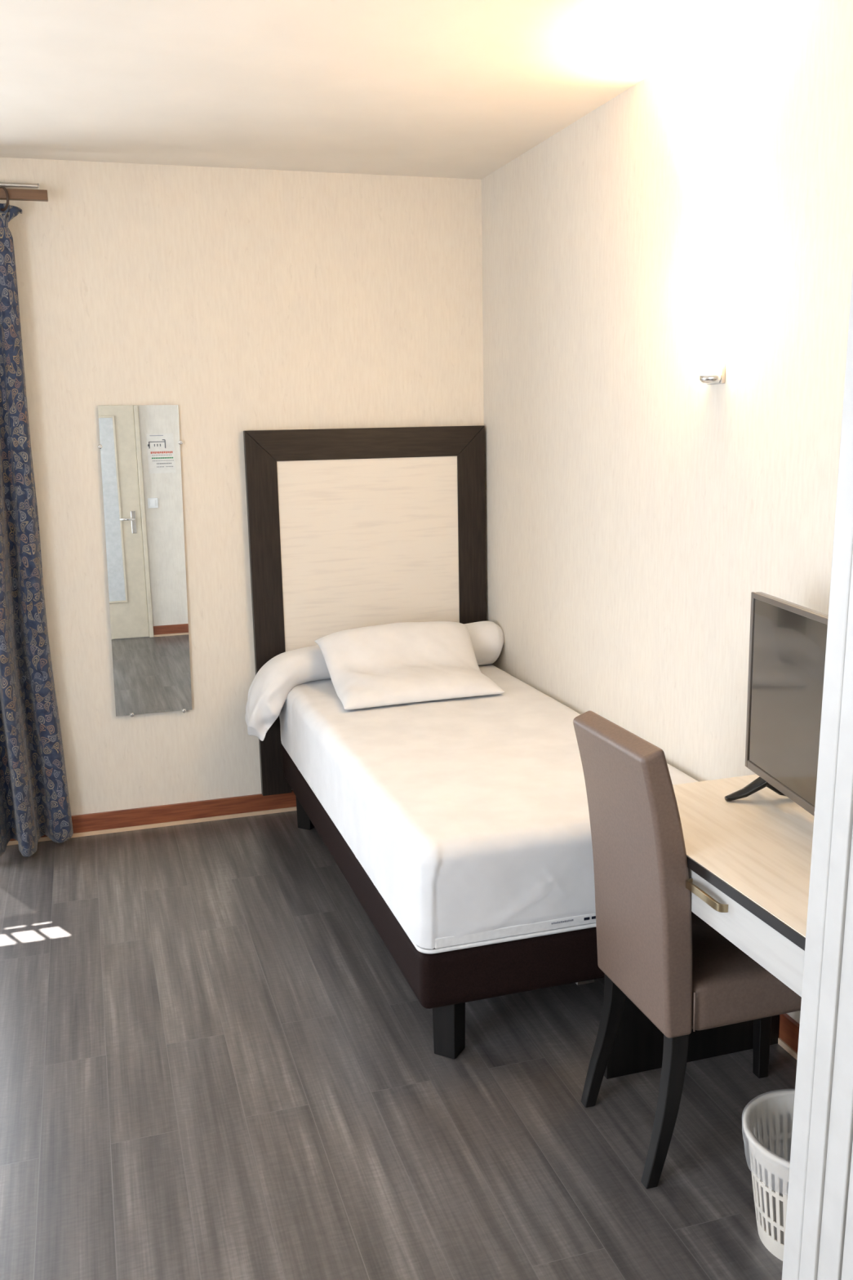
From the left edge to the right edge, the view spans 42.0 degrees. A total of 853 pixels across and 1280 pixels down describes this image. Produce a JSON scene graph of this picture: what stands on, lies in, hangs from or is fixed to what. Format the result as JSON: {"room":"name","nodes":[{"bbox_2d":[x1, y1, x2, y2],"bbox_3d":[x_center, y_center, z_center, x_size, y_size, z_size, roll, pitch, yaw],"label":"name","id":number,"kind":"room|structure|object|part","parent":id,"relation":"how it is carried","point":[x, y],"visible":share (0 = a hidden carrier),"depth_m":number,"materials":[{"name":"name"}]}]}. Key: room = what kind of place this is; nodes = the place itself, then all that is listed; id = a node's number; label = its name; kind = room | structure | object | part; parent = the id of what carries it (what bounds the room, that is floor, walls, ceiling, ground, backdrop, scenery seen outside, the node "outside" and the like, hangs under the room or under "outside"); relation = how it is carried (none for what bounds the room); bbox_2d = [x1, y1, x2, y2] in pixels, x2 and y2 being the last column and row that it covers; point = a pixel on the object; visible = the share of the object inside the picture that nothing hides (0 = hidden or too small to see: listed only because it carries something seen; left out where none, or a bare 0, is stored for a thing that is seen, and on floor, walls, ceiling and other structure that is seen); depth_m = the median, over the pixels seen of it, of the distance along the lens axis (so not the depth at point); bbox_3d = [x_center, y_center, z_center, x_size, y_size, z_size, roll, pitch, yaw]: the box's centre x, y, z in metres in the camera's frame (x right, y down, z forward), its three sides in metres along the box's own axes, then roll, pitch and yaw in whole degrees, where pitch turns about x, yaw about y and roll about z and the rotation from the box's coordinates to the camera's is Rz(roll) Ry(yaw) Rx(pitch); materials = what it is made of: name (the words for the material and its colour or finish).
{"room":"hotel room","nodes":[
{"label":"hotel room","id":0,"kind":"room"},
{"bbox_2d":[0,157,484,815],"bbox_3d":[-1.579,-0.473,4.276,3.800,2.587,0.100,-5,12,-17],"label":"wall","id":1,"kind":"structure","parent":0,"point":[240,300],"depth_m":4.39,"materials":[{"name":"paint"}]},
{"bbox_2d":[0,182,39,189],"bbox_3d":[-2.327,-1.567,3.747,1.934,0.021,0.060,-5,12,-17],"label":"curtain rod","id":2,"kind":"object","parent":1,"relation":"attached to","point":[6,184],"visible":0.99,"depth_m":3.98,"materials":[{"name":"metal"}]},
{"bbox_2d":[0,187,48,201],"bbox_3d":[-2.302,-1.518,3.724,1.961,0.034,0.136,-5,12,-17],"label":"pole","id":3,"kind":"object","parent":1,"relation":"attached to","point":[16,194],"visible":1,"depth_m":3.92,"materials":[{"name":"brown wood"}]},
{"bbox_2d":[0,186,8,211],"bbox_3d":[-1.496,-1.556,3.916,0.083,0.083,0.009,8,15,40],"label":"curtain ring","id":4,"kind":"object","parent":3,"relation":"hanging from","point":[1,187],"visible":1,"depth_m":3.90,"materials":[{"name":"brown metal"}]},
{"bbox_2d":[0,203,73,857],"bbox_3d":[-1.572,-0.360,4.097,0.350,2.391,0.200,-5,12,-17],"label":"curtain","id":5,"kind":"object","parent":3,"relation":"hanging from","point":[34,799],"visible":1,"depth_m":4.18,"materials":[{"name":"blue fabric"}]},
{"bbox_2d":[97,404,191,717],"bbox_3d":[-1.102,-0.299,4.390,0.330,1.232,0.029,-5,12,-17],"label":"wall mirror","id":6,"kind":"object","parent":1,"relation":"attached to","point":[140,445],"visible":1,"depth_m":4.38,"materials":[{"name":"silver mirror"}]},
{"bbox_2d":[6,790,296,845],"bbox_3d":[-0.776,0.703,4.690,2.205,0.088,0.017,-5,12,-17],"label":"baseboard","id":7,"kind":"structure","parent":1,"relation":"attached to","point":[148,817],"depth_m":4.61,"materials":[{"name":"brown wood"}]},
{"bbox_2d":[243,425,486,795],"bbox_3d":[-0.227,-0.126,4.693,1.010,1.512,0.038,-5,12,-17],"label":"headboard","id":8,"kind":"object","parent":1,"relation":"attached to","point":[348,528],"visible":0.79,"depth_m":4.61,"materials":[{"name":"brown wood"}]},
{"bbox_3d":[-0.241,-0.808,4.560,1.008,0.123,0.038,-5,12,-17],"label":"frame rail","id":9,"kind":"part","parent":8,"relation":"part of","materials":[{"name":"brown wood"}]},
{"bbox_3d":[-0.228,-0.122,4.696,0.770,1.282,0.030,-5,12,-17],"label":"panel","id":10,"kind":"part","parent":8,"relation":"part of","materials":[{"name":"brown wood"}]},
{"bbox_2d":[0,0,772,179],"bbox_3d":[-0.844,-1.367,1.771,3.900,0.100,4.920,-5,12,-17],"label":"ceiling","id":11,"kind":"structure","parent":0,"point":[459,89],"depth_m":3.12,"materials":[{"name":"paint"}]},
{"bbox_2d":[0,810,797,1279],"bbox_3d":[-0.790,1.269,2.287,3.900,0.100,4.920,-5,12,-17],"label":"floor","id":12,"kind":"structure","parent":0,"point":[215,1064],"depth_m":2.69,"materials":[{"name":"grey laminate"}]},
{"bbox_2d":[282,745,604,1058],"bbox_3d":[0.137,0.728,3.871,0.930,0.318,2.015,-5,12,-17],"label":"bed","id":13,"kind":"object","parent":12,"relation":"on","point":[443,982],"visible":0.34,"depth_m":2.88,"materials":[{"name":"brown wood"}]},
{"bbox_3d":[-0.488,0.684,4.547,0.066,0.168,0.066,5,12,27],"label":"leg","id":14,"kind":"part","parent":13,"relation":"part of","materials":[{"name":"black wood"}]},
{"bbox_2d":[280,742,596,953],"bbox_3d":[0.131,0.437,3.812,0.939,0.274,2.022,-5,12,-17],"label":"mattress","id":15,"kind":"object","parent":13,"relation":"on","point":[586,921],"visible":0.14,"depth_m":2.83,"materials":[{"name":"white fabric"}]},
{"bbox_2d":[279,663,698,949],"bbox_3d":[0.126,0.424,3.805,0.944,0.274,2.026,-5,12,-17],"label":"sheet","id":16,"kind":"object","parent":15,"relation":"on","point":[468,815],"visible":0.63,"depth_m":3.14,"materials":[{"name":"white fabric"}]},
{"bbox_2d":[244,621,504,741],"bbox_3d":[-0.196,0.164,4.566,1.114,0.411,0.257,-5,12,-17],"label":"bolster","id":17,"kind":"object","parent":16,"relation":"on","point":[268,691],"visible":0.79,"depth_m":4.39,"materials":[{"name":"white fabric"}]},
{"bbox_2d":[314,621,505,710],"bbox_3d":[-0.066,0.076,4.288,0.684,0.221,0.536,-5,12,-17],"label":"pillow","id":18,"kind":"object","parent":16,"relation":"on","point":[392,664],"visible":1,"depth_m":4.28,"materials":[{"name":"white fabric"}]},
{"bbox_3d":[0.059,0.996,2.898,0.066,0.168,0.066,5,12,27],"label":"leg","id":19,"kind":"part","parent":13,"relation":"part of","materials":[{"name":"black wood"}]},
{"bbox_2d":[573,711,801,1189],"bbox_3d":[0.635,0.649,2.494,0.535,0.982,0.351,-5,12,-17],"label":"dining chair","id":20,"kind":"object","parent":12,"relation":"on","point":[681,972],"visible":0.7,"depth_m":2.35,"materials":[{"name":"beige leather"}]},
{"bbox_3d":[0.420,0.944,2.636,0.089,0.356,0.063,-5,12,-17],"label":"leg","id":21,"kind":"part","parent":20,"relation":"part of","materials":[{"name":"black wood"}]},
{"bbox_3d":[0.441,0.492,2.396,0.130,0.630,0.334,-5,12,-17],"label":"backrest","id":22,"kind":"part","parent":20,"relation":"part of","materials":[{"name":"beige leather"}]},
{"bbox_3d":[0.506,0.996,2.363,0.089,0.356,0.038,-5,12,-17],"label":"leg","id":23,"kind":"part","parent":20,"relation":"part of","materials":[{"name":"black wood"}]},
{"bbox_3d":[0.702,0.724,2.522,0.404,0.120,0.330,-5,12,-17],"label":"seat","id":24,"kind":"part","parent":20,"relation":"part of","materials":[{"name":"beige leather"}]},
{"bbox_3d":[0.830,0.916,2.745,0.038,0.352,0.038,-5,12,-17],"label":"leg","id":25,"kind":"part","parent":20,"relation":"part of","materials":[{"name":"black wood"}]},
{"bbox_2d":[604,774,814,1079],"bbox_3d":[0.842,0.819,2.206,0.559,0.750,1.244,-5,12,-17],"label":"desk","id":26,"kind":"object","parent":12,"relation":"on","point":[749,857],"visible":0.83,"depth_m":2.28,"materials":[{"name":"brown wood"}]},
{"bbox_3d":[0.677,0.721,2.786,0.496,0.726,0.022,-5,12,-17],"label":"panel","id":27,"kind":"part","parent":26,"relation":"part of","materials":[{"name":"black wood"}]},
{"bbox_3d":[0.546,0.499,2.185,0.032,0.026,0.132,-5,12,-17],"label":"handle","id":28,"kind":"part","parent":26,"relation":"part of","materials":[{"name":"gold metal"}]},
{"bbox_3d":[0.563,0.516,2.212,0.018,0.094,0.904,-5,12,-17],"label":"drawer","id":29,"kind":"part","parent":26,"relation":"part of","materials":[{"name":"white wood"}]},
{"bbox_2d":[724,591,828,816],"bbox_3d":[0.809,0.191,2.232,0.170,0.474,0.735,-3,11,-7],"label":"television","id":30,"kind":"object","parent":26,"relation":"on","point":[788,640],"visible":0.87,"depth_m":2.40,"materials":[{"name":"grey plastic"}]},
{"bbox_2d":[742,1090,795,1261],"bbox_3d":[0.761,1.078,2.206,0.268,0.244,0.267,-5,12,-17],"label":"waste bin","id":31,"kind":"object","parent":12,"relation":"on","point":[771,1207],"visible":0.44,"depth_m":2.21,"materials":[{"name":"beige plastic"}]},
{"bbox_2d":[481,0,852,1024],"bbox_3d":[0.997,-0.193,2.575,0.100,2.587,4.920,-5,12,-17],"label":"wall","id":32,"kind":"structure","parent":0,"point":[637,506],"depth_m":3.23,"materials":[{"name":"paint"}]},
{"bbox_2d":[679,231,739,384],"bbox_3d":[0.726,-0.867,2.932,0.112,0.375,0.200,-5,12,-17],"label":"wall lamp","id":33,"kind":"object","parent":32,"relation":"attached to","point":[708,260],"visible":1,"depth_m":2.88,"materials":[{"name":"white"}]},
{"bbox_3d":[0.774,-0.807,2.958,0.012,0.245,0.076,-5,12,-17],"label":"plate","id":34,"kind":"part","parent":33,"relation":"part of","materials":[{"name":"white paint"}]},
{"bbox_2d":[777,1013,799,1060],"bbox_3d":[0.802,0.940,3.317,0.017,0.088,3.586,-5,12,-17],"label":"baseboard","id":35,"kind":"structure","parent":32,"relation":"attached to","point":[788,1028],"depth_m":2.87,"materials":[{"name":"brown wood"}]},
{"bbox_3d":[1.069,0.164,0.747,0.868,2.587,1.120,-5,12,-17],"label":"wall partition","id":36,"kind":"structure","parent":0,"visible":0},
{"bbox_2d":[782,270,852,1279],"bbox_3d":[0.514,0.104,1.206,0.135,2.550,0.172,-5,12,-17],"label":"trim","id":37,"kind":"structure","parent":36,"relation":"attached to","point":[821,1145],"depth_m":1.25,"materials":[{"name":"white paint"}]},
{"bbox_2d":[841,1144,852,1279],"bbox_3d":[0.597,0.184,0.774,0.018,2.544,0.864,-5,12,-17],"label":"door","id":38,"kind":"structure","parent":36,"relation":"in","point":[847,1263],"depth_m":1.26,"materials":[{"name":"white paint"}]}
]}

